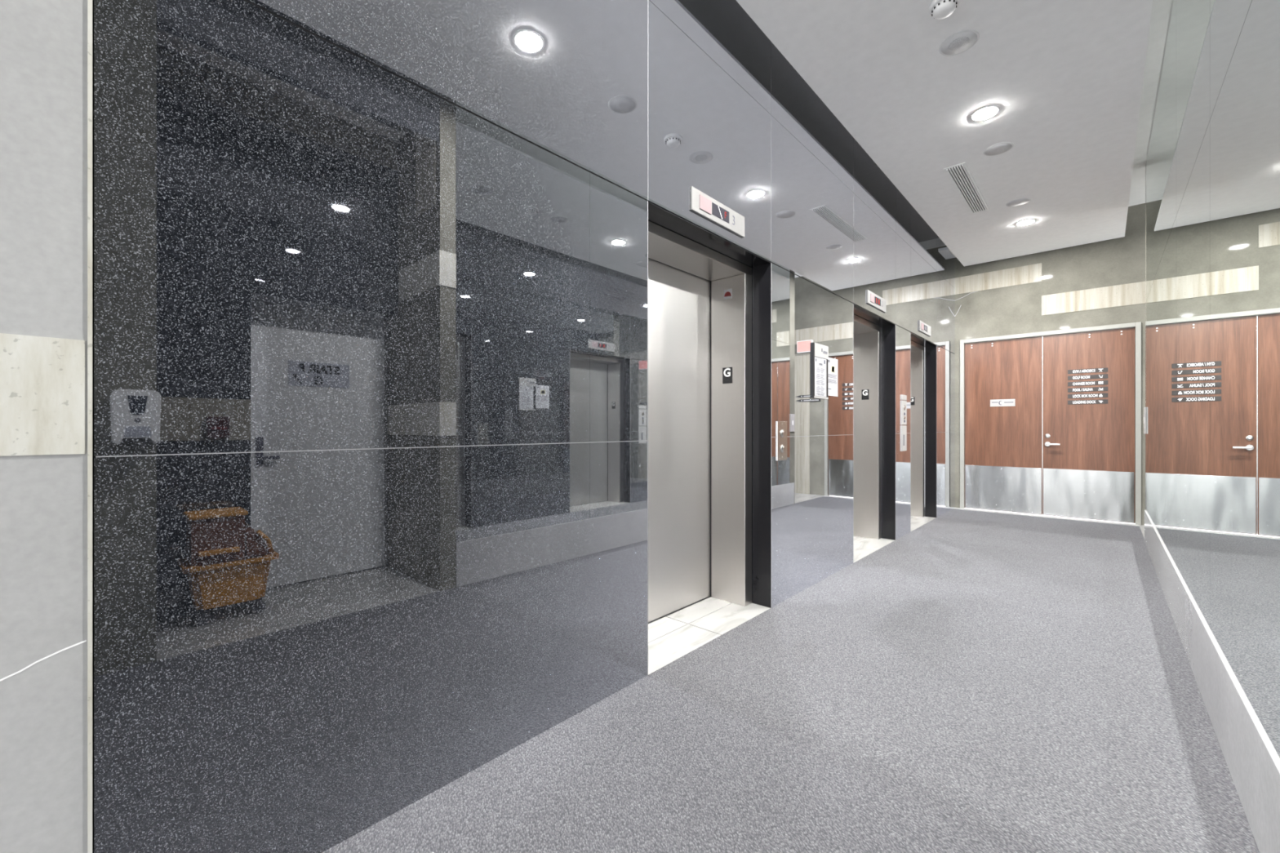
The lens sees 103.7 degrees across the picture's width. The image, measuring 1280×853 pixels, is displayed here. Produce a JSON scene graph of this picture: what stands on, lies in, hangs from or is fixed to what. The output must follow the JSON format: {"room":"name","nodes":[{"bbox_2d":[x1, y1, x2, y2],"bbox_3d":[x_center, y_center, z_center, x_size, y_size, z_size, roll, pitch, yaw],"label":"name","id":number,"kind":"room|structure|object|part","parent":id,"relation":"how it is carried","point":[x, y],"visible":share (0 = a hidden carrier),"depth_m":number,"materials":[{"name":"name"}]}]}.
{"room":"lobby","nodes":[
{"label":"lobby","id":0,"kind":"room"},
{"bbox_2d":[0,0,955,852],"bbox_3d":[1.236,-0.725,4.311,0.785,4.050,9.820,0,0,43],"label":"wall","id":1,"kind":"structure","parent":0,"point":[370,277],"depth_m":1.51,"materials":[{"name":"black stone"}]},
{"bbox_2d":[87,0,92,852],"bbox_3d":[-1.197,-0.775,1.094,0.016,3.950,0.007,0,0,43],"label":"trim","id":2,"kind":"structure","parent":1,"relation":"attached to","point":[89,2],"depth_m":1.09,"materials":[{"name":"metal"}]},
{"bbox_3d":[-0.628,-0.516,1.814,0.140,1.158,1.817,0,0,43],"label":"granite panel","id":3,"kind":"part","parent":1,"relation":"part of","materials":[{"name":"black stone"}]},
{"bbox_3d":[-0.628,0.643,1.814,0.140,1.154,1.817,0,0,43],"label":"granite panel","id":4,"kind":"part","parent":1,"relation":"part of","materials":[{"name":"black stone"}]},
{"bbox_3d":[-0.628,-1.590,1.814,0.140,0.975,1.817,0,0,43],"label":"granite panel","id":5,"kind":"part","parent":1,"relation":"part of","materials":[{"name":"black stone"}]},
{"bbox_2d":[648,221,751,623],"bbox_3d":[0.236,0.050,3.090,0.315,2.300,1.222,0,0,43],"label":"entrance","id":6,"kind":"object","parent":1,"relation":"attached to","point":[700,425],"visible":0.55,"depth_m":3.38,"materials":[{"name":"silver metal"}]},
{"bbox_3d":[0.137,1.197,3.181,0.026,0.004,1.040,0,0,43],"label":"door sill","id":7,"kind":"part","parent":6,"relation":"part of","materials":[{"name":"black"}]},
{"bbox_3d":[0.131,0.047,3.187,0.030,2.294,1.160,0,0,43],"label":"door panel","id":8,"kind":"part","parent":6,"relation":"part of","materials":[{"name":"silver metal"}]},
{"bbox_2d":[722,367,732,383],"bbox_3d":[0.600,-0.358,3.458,0.076,0.110,0.006,0,0,43],"label":"sign","id":9,"kind":"object","parent":6,"relation":"attached to","point":[726,371],"visible":1,"depth_m":3.45,"materials":[{"name":"black plastic"}]},
{"bbox_2d":[724,288,731,299],"bbox_3d":[0.603,-0.917,3.456,0.064,0.065,0.004,0,0,43],"label":"fire sign","id":10,"kind":"object","parent":6,"relation":"attached to","point":[727,293],"visible":1,"depth_m":3.46,"materials":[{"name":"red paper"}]},
{"bbox_3d":[0.404,-1.590,2.936,0.140,0.975,1.227,0,0,43],"label":"granite panel","id":11,"kind":"part","parent":1,"relation":"part of","materials":[{"name":"grey stone"}]},
{"bbox_3d":[0.404,-2.414,2.936,0.140,0.668,1.227,0,0,43],"label":"granite panel","id":12,"kind":"part","parent":1,"relation":"part of","materials":[{"name":"grey stone"}]},
{"bbox_2d":[690,186,744,237],"bbox_3d":[0.456,-1.225,2.879,0.017,0.126,0.537,0,0,43],"label":"indicator","id":13,"kind":"object","parent":1,"relation":"attached to","point":[702,204],"visible":1,"depth_m":2.85,"materials":[{"name":"metal"}]},
{"bbox_2d":[776,421,786,461],"bbox_3d":[0.978,0.091,3.444,0.021,0.268,0.142,0,0,43],"label":"panel","id":14,"kind":"object","parent":1,"relation":"attached to","point":[781,426],"visible":1,"depth_m":3.43,"materials":[{"name":"silver metal"}]},
{"bbox_3d":[1.329,0.643,3.943,0.140,1.154,1.502,0,0,43],"label":"granite panel","id":15,"kind":"part","parent":1,"relation":"part of","materials":[{"name":"black stone"}]},
{"bbox_3d":[1.329,-2.414,3.943,0.140,0.668,1.502,0,0,43],"label":"granite panel","id":16,"kind":"part","parent":1,"relation":"part of","materials":[{"name":"grey stone"}]},
{"bbox_3d":[1.329,-1.590,3.943,0.140,0.975,1.502,0,0,43],"label":"granite panel","id":17,"kind":"part","parent":1,"relation":"part of","materials":[{"name":"grey stone"}]},
{"bbox_3d":[1.329,-0.516,3.943,0.140,1.158,1.502,0,0,43],"label":"granite panel","id":18,"kind":"part","parent":1,"relation":"part of","materials":[{"name":"black stone"}]},
{"bbox_2d":[811,342,828,399],"bbox_3d":[1.401,-0.435,3.907,0.017,0.420,0.276,0,0,43],"label":"holder","id":19,"kind":"object","parent":1,"relation":"attached to","point":[820,353],"visible":1,"depth_m":3.88,"materials":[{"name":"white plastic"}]},
{"bbox_2d":[815,358,825,395],"bbox_3d":[1.398,-0.390,3.893,0.001,0.280,0.183,0,0,43],"label":"print","id":20,"kind":"object","parent":19,"relation":"on","point":[820,362],"depth_m":3.89},
{"bbox_3d":[1.410,-0.233,3.908,0.002,0.015,0.263,0,0,43],"label":"rail","id":21,"kind":"part","parent":19,"relation":"part of","materials":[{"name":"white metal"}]},
{"bbox_3d":[1.413,-0.594,3.910,0.002,0.103,0.257,0,0,43],"label":"header plate","id":22,"kind":"part","parent":19,"relation":"part of","materials":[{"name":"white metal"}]},
{"bbox_2d":[827,357,837,396],"bbox_3d":[1.569,-0.411,4.099,0.004,0.308,0.225,0,0,43],"label":"notice sheet","id":23,"kind":"object","parent":1,"relation":"attached to","point":[832,362],"visible":0.99,"depth_m":4.09,"materials":[{"name":"white paper"}]},
{"bbox_2d":[827,360,836,389],"bbox_3d":[1.570,-0.426,4.098,0.001,0.236,0.189,0,0,43],"label":"print","id":24,"kind":"object","parent":23,"relation":"attached to","point":[832,364],"depth_m":4.09,"materials":[{"name":"white paper"}]},
{"bbox_2d":[853,314,881,539],"bbox_3d":[2.087,0.050,5.104,0.315,2.300,1.222,0,0,43],"label":"entrance","id":25,"kind":"object","parent":1,"relation":"attached to","point":[867,335],"visible":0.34,"depth_m":5.45,"materials":[{"name":"silver metal"}]},
{"bbox_2d":[861,389,868,399],"bbox_3d":[2.451,-0.358,5.471,0.076,0.110,0.006,0,0,43],"label":"sign","id":26,"kind":"object","parent":25,"relation":"attached to","point":[864,393],"visible":1,"depth_m":5.47,"materials":[{"name":"black plastic"}]},
{"bbox_3d":[2.255,-1.590,4.950,0.140,0.975,1.227,0,0,43],"label":"granite panel","id":27,"kind":"part","parent":1,"relation":"part of","materials":[{"name":"grey stone"}]},
{"bbox_3d":[2.255,-2.414,4.950,0.140,0.668,1.227,0,0,43],"label":"granite panel","id":28,"kind":"part","parent":1,"relation":"part of","materials":[{"name":"grey stone"}]},
{"bbox_2d":[866,289,886,312],"bbox_3d":[2.307,-1.225,4.893,0.017,0.126,0.537,0,0,43],"label":"indicator","id":29,"kind":"object","parent":1,"relation":"attached to","point":[873,300],"visible":1,"depth_m":4.86,"materials":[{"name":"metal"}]},
{"bbox_3d":[2.865,0.643,5.614,0.140,1.154,0.572,0,0,43],"label":"granite panel","id":30,"kind":"part","parent":1,"relation":"part of","materials":[{"name":"black stone"}]},
{"bbox_3d":[2.865,-0.516,5.614,0.140,1.158,0.572,0,0,43],"label":"granite panel","id":31,"kind":"part","parent":1,"relation":"part of","materials":[{"name":"black stone"}]},
{"bbox_3d":[2.865,-2.414,5.614,0.140,0.668,0.572,0,0,43],"label":"granite panel","id":32,"kind":"part","parent":1,"relation":"part of","materials":[{"name":"grey stone"}]},
{"bbox_3d":[2.865,-1.590,5.614,0.140,0.975,0.572,0,0,43],"label":"granite panel","id":33,"kind":"part","parent":1,"relation":"part of","materials":[{"name":"grey stone"}]},
{"bbox_2d":[901,394,906,451],"bbox_3d":[2.924,-0.050,5.564,0.017,0.620,0.180,0,0,43],"label":"switch panel","id":34,"kind":"object","parent":1,"relation":"attached to","point":[904,403],"visible":1,"depth_m":5.55,"materials":[{"name":"silver metal"}]},
{"bbox_3d":[2.922,-0.333,5.566,0.011,0.055,0.180,0,0,43],"label":"plate","id":35,"kind":"part","parent":34,"relation":"part of","materials":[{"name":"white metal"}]},
{"bbox_3d":[2.922,-0.164,5.566,0.011,0.267,0.180,0,0,43],"label":"plate","id":36,"kind":"part","parent":34,"relation":"part of","materials":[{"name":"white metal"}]},
{"bbox_3d":[2.922,0.119,5.566,0.011,0.282,0.180,0,0,43],"label":"plate","id":37,"kind":"part","parent":34,"relation":"part of","materials":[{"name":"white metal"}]},
{"bbox_2d":[911,340,924,517],"bbox_3d":[3.309,0.050,6.433,0.315,2.300,1.222,0,0,43],"label":"entrance","id":38,"kind":"object","parent":1,"relation":"attached to","point":[917,351],"visible":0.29,"depth_m":6.76,"materials":[{"name":"silver metal"}]},
{"bbox_2d":[911,396,914,404],"bbox_3d":[3.673,-0.358,6.800,0.076,0.110,0.006,0,0,43],"label":"sign","id":39,"kind":"object","parent":38,"relation":"attached to","point":[912,397],"visible":0.58,"depth_m":6.79,"materials":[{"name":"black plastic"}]},
{"bbox_3d":[3.476,-1.590,6.279,0.140,0.975,1.227,0,0,43],"label":"granite panel","id":40,"kind":"part","parent":1,"relation":"part of","materials":[{"name":"black stone"}]},
{"bbox_3d":[3.476,-2.414,6.279,0.140,0.668,1.227,0,0,43],"label":"granite panel","id":41,"kind":"part","parent":1,"relation":"part of","materials":[{"name":"grey stone"}]},
{"bbox_2d":[918,320,930,336],"bbox_3d":[3.529,-1.225,6.222,0.017,0.126,0.537,0,0,43],"label":"indicator","id":42,"kind":"object","parent":1,"relation":"attached to","point":[923,327],"visible":1,"depth_m":6.18,"materials":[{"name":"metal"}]},
{"bbox_3d":[4.275,0.643,7.147,0.140,1.154,1.127,0,0,43],"label":"granite panel","id":43,"kind":"part","parent":1,"relation":"part of","materials":[{"name":"black stone"}]},
{"bbox_3d":[4.275,-2.414,7.147,0.140,0.668,1.127,0,0,43],"label":"granite panel","id":44,"kind":"part","parent":1,"relation":"part of","materials":[{"name":"grey stone"}]},
{"bbox_3d":[4.275,-1.590,7.147,0.140,0.975,1.127,0,0,43],"label":"granite panel","id":45,"kind":"part","parent":1,"relation":"part of","materials":[{"name":"black stone"}]},
{"bbox_3d":[4.275,-0.516,7.147,0.140,1.158,1.127,0,0,43],"label":"granite panel","id":46,"kind":"part","parent":1,"relation":"part of","materials":[{"name":"black stone"}]},
{"bbox_2d":[92,508,1259,852],"bbox_3d":[1.778,1.250,3.459,2.735,0.100,10.300,0,0,43],"label":"floor","id":47,"kind":"structure","parent":0,"point":[974,682],"depth_m":1.95,"materials":[{"name":"grey carpet"}]},
{"bbox_2d":[953,507,1139,526],"bbox_3d":[5.388,1.248,6.810,1.955,0.104,0.120,0,0,43],"label":"threshold","id":48,"kind":"object","parent":47,"relation":"on","point":[953,508],"visible":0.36,"depth_m":6.71,"materials":[{"name":"white stone"}]},
{"bbox_2d":[648,596,769,675],"bbox_3d":[0.242,1.230,3.085,0.580,0.060,1.230,0,0,43],"label":"floor tile","id":49,"kind":"structure","parent":0,"point":[672,637],"depth_m":3.03,"materials":[{"name":"beige tile"}]},
{"bbox_2d":[853,536,894,562],"bbox_3d":[2.093,1.230,5.099,0.580,0.060,1.230,0,0,43],"label":"floor tile","id":50,"kind":"structure","parent":0,"point":[863,547],"depth_m":5.10,"materials":[{"name":"white stone"}]},
{"bbox_2d":[911,515,936,531],"bbox_3d":[3.314,1.230,6.428,0.580,0.060,1.230,0,0,43],"label":"floor tile","id":51,"kind":"structure","parent":0,"point":[916,522],"depth_m":6.44,"materials":[{"name":"white stone"}]},
{"bbox_2d":[736,0,1152,266],"bbox_3d":[1.106,-2.380,2.155,1.702,0.020,12.670,0,0,43],"label":"ceiling","id":52,"kind":"structure","parent":0,"point":[1065,77],"depth_m":3.62,"materials":[{"name":"white paint"}]},
{"bbox_2d":[928,0,959,19],"bbox_3d":[1.701,-2.342,2.811,0.150,0.056,0.150,0,0,43],"label":"smoke detector","id":53,"kind":"object","parent":52,"relation":"attached to","point":[938,9],"visible":1,"depth_m":2.79,"materials":[{"name":"white plastic"}]},
{"bbox_2d":[938,29,979,55],"bbox_3d":[1.964,-2.366,3.098,0.210,0.008,0.210,0,0,43],"label":"ceiling speaker","id":54,"kind":"object","parent":52,"relation":"attached to","point":[958,42],"visible":1,"depth_m":3.09,"materials":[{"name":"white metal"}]},
{"bbox_2d":[943,162,989,213],"bbox_3d":[3.281,-2.363,5.025,0.170,0.013,1.300,0,0,43],"label":"ceiling vent","id":55,"kind":"object","parent":52,"relation":"in","point":[959,175],"visible":1,"depth_m":4.95,"materials":[{"name":"grey metal"}]},
{"bbox_2d":[969,105,1000,120],"bbox_3d":[2.601,-2.367,3.790,0.192,0.005,0.192,0,0,43],"label":"recessed light","id":56,"kind":"object","parent":52,"relation":"in","point":[985,113],"visible":1,"depth_m":3.78,"materials":[{"name":"white plastic"}]},
{"bbox_2d":[983,142,1013,155],"bbox_3d":[3.047,-2.368,4.276,0.210,0.004,0.210,0,0,43],"label":"ceiling speaker","id":57,"kind":"object","parent":52,"relation":"attached to","point":[1000,148],"visible":1,"depth_m":4.27,"materials":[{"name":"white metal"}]},
{"bbox_2d":[1005,197,1031,206],"bbox_3d":[3.981,-2.368,5.292,0.210,0.004,0.210,0,0,43],"label":"ceiling speaker","id":58,"kind":"object","parent":52,"relation":"attached to","point":[1019,202],"visible":1,"depth_m":5.28,"materials":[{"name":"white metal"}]},
{"bbox_2d":[1015,218,1035,226],"bbox_3d":[4.455,-2.367,5.807,0.192,0.005,0.192,0,0,43],"label":"recessed light","id":59,"kind":"object","parent":52,"relation":"in","point":[1025,222],"visible":1,"depth_m":5.80,"materials":[{"name":"white plastic"}]},
{"bbox_2d":[954,203,1145,525],"bbox_3d":[6.512,-0.725,5.990,5.320,4.050,0.206,0,0,43],"label":"wall","id":60,"kind":"structure","parent":0,"point":[1102,282],"depth_m":6.73,"materials":[{"name":"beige stone"}]},
{"bbox_2d":[964,336,1042,515],"bbox_3d":[5.152,-0.026,7.155,0.896,2.429,0.051,0,0,43],"label":"door","id":61,"kind":"structure","parent":60,"relation":"in","point":[1003,445],"depth_m":7.12,"materials":[{"name":"brown wood"}]},
{"bbox_2d":[990,399,1015,406],"bbox_3d":[5.144,-0.350,7.133,0.290,0.100,0.005,0,0,43],"label":"name plaque","id":62,"kind":"object","parent":61,"relation":"attached to","point":[996,402],"visible":1,"depth_m":7.13,"materials":[{"name":"white plastic"}]},
{"bbox_3d":[5.138,0.868,7.140,0.884,0.628,0.003,0,0,43],"label":"kick plate","id":63,"kind":"part","parent":61,"relation":"part of","materials":[{"name":"metal"}]},
{"bbox_2d":[960,321,1141,524],"bbox_3d":[5.506,-0.051,6.875,1.905,2.493,0.185,0,0,43],"label":"door frame","id":64,"kind":"structure","parent":60,"relation":"attached to","point":[1137,326],"depth_m":6.39,"materials":[{"name":"grey metal"}]},
{"bbox_2d":[1042,327,1134,523],"bbox_3d":[5.791,-0.026,6.522,0.900,2.429,0.118,0,0,43],"label":"door","id":65,"kind":"structure","parent":60,"relation":"in","point":[1088,450],"depth_m":6.51,"materials":[{"name":"brown wood"}]},
{"bbox_3d":[5.525,0.225,6.737,0.169,0.068,0.073,0,0,43],"label":"lever handle","id":66,"kind":"part","parent":65,"relation":"part of","materials":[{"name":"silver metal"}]},
{"bbox_2d":[1067,367,1107,373],"bbox_3d":[5.807,-0.735,6.523,0.391,0.054,0.004,0,0,43],"label":"sign","id":67,"kind":"object","parent":65,"relation":"attached to","point":[1092,370],"visible":1,"depth_m":6.52,"materials":[{"name":"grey plastic"}]},
{"bbox_2d":[1067,399,1107,404],"bbox_3d":[5.807,-0.331,6.523,0.391,0.054,0.004,0,0,43],"label":"sign","id":68,"kind":"object","parent":65,"relation":"attached to","point":[1101,401],"visible":1,"depth_m":6.52,"materials":[{"name":"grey plastic"}]},
{"bbox_2d":[1067,380,1107,386],"bbox_3d":[5.807,-0.573,6.523,0.391,0.054,0.004,0,0,43],"label":"sign","id":69,"kind":"object","parent":65,"relation":"attached to","point":[1098,382],"visible":1,"depth_m":6.52,"materials":[{"name":"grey plastic"}]},
{"bbox_2d":[1067,373,1107,380],"bbox_3d":[5.807,-0.654,6.523,0.391,0.054,0.004,0,0,43],"label":"sign","id":70,"kind":"object","parent":65,"relation":"attached to","point":[1103,375],"visible":1,"depth_m":6.52,"materials":[{"name":"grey plastic"}]},
{"bbox_2d":[1067,392,1107,398],"bbox_3d":[5.807,-0.412,6.523,0.391,0.054,0.004,0,0,43],"label":"sign","id":71,"kind":"object","parent":65,"relation":"attached to","point":[1083,395],"visible":1,"depth_m":6.52,"materials":[{"name":"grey plastic"}]},
{"bbox_2d":[1067,386,1107,392],"bbox_3d":[5.807,-0.493,6.523,0.391,0.054,0.004,0,0,43],"label":"sign","id":72,"kind":"object","parent":65,"relation":"attached to","point":[1092,388],"visible":1,"depth_m":6.52,"materials":[{"name":"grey plastic"}]},
{"bbox_3d":[5.803,0.868,6.529,0.881,0.628,0.003,0,0,43],"label":"kick plate","id":73,"kind":"part","parent":65,"relation":"part of","materials":[{"name":"metal"}]},
{"bbox_2d":[1139,524,1144,537],"bbox_3d":[6.790,1.250,4.775,2.865,0.101,1.220,0,0,43],"label":"floor tile","id":74,"kind":"structure","parent":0,"point":[1142,526],"depth_m":5.92,"materials":[{"name":"white stone"}]},
{"bbox_2d":[1145,164,1146,510],"bbox_3d":[3.671,-0.725,3.044,0.615,4.050,5.550,0,0,43],"label":"wall","id":75,"kind":"structure","parent":0,"point":[1145,164],"depth_m":5.24,"materials":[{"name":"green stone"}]},
{"bbox_2d":[1143,407,1146,433],"bbox_3d":[5.139,-0.074,5.106,0.014,0.262,0.265,0,0,43],"label":"switch plate","id":76,"kind":"object","parent":75,"relation":"attached to","point":[1144,408],"visible":1,"depth_m":5.11,"materials":[{"name":"white plastic"}]},
{"bbox_2d":[1146,217,1176,567],"bbox_3d":[4.253,-0.217,4.125,0.009,2.158,2.828,0,0,43],"label":"mirror panel","id":77,"kind":"object","parent":75,"relation":"attached to","point":[1161,303],"visible":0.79,"depth_m":3.76,"materials":[{"name":"clear glass"}]},
{"bbox_2d":[1146,0,1176,301],"bbox_3d":[4.253,-2.021,4.125,0.009,1.446,2.828,0,0,43],"label":"mirror panel","id":78,"kind":"object","parent":75,"relation":"attached to","point":[1161,161],"visible":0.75,"depth_m":3.76,"materials":[{"name":"clear glass"}]},
{"bbox_2d":[1176,121,1209,631],"bbox_3d":[2.851,-0.217,2.599,0.009,2.158,1.312,0,0,43],"label":"mirror panel","id":79,"kind":"object","parent":75,"relation":"attached to","point":[1193,216],"visible":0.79,"depth_m":2.49,"materials":[{"name":"clear glass"}]},
{"bbox_2d":[1176,0,1209,214],"bbox_3d":[2.851,-2.021,2.599,0.009,1.446,1.312,0,0,43],"label":"mirror panel","id":80,"kind":"object","parent":75,"relation":"attached to","point":[1193,16],"visible":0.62,"depth_m":2.56,"materials":[{"name":"clear glass"}]},
{"bbox_2d":[1144,510,1279,852],"bbox_3d":[3.399,1.032,3.202,0.017,0.335,5.625,0,0,43],"label":"baseboard","id":81,"kind":"structure","parent":75,"relation":"attached to","point":[1254,768],"depth_m":1.77,"materials":[{"name":"white paint"}]},
{"bbox_2d":[1209,0,1252,119],"bbox_3d":[1.952,-2.021,1.622,0.009,1.446,1.339,0,0,43],"label":"mirror panel","id":82,"kind":"object","parent":75,"relation":"attached to","point":[1227,17],"visible":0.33,"depth_m":1.90,"materials":[{"name":"clear glass"}]},
{"bbox_2d":[1209,0,1279,764],"bbox_3d":[1.952,-0.217,1.622,0.009,2.158,1.339,0,0,43],"label":"mirror panel","id":83,"kind":"object","parent":75,"relation":"attached to","point":[1245,119],"visible":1,"depth_m":1.58,"materials":[{"name":"clear glass"}]},
{"bbox_2d":[1128,0,1173,206],"bbox_3d":[1.665,-2.800,1.811,8.000,0.100,12.920,0,0,43],"label":"ceiling slab","id":84,"kind":"structure","parent":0,"point":[1161,9],"depth_m":4.10,"materials":[{"name":"white paint"}]}
]}

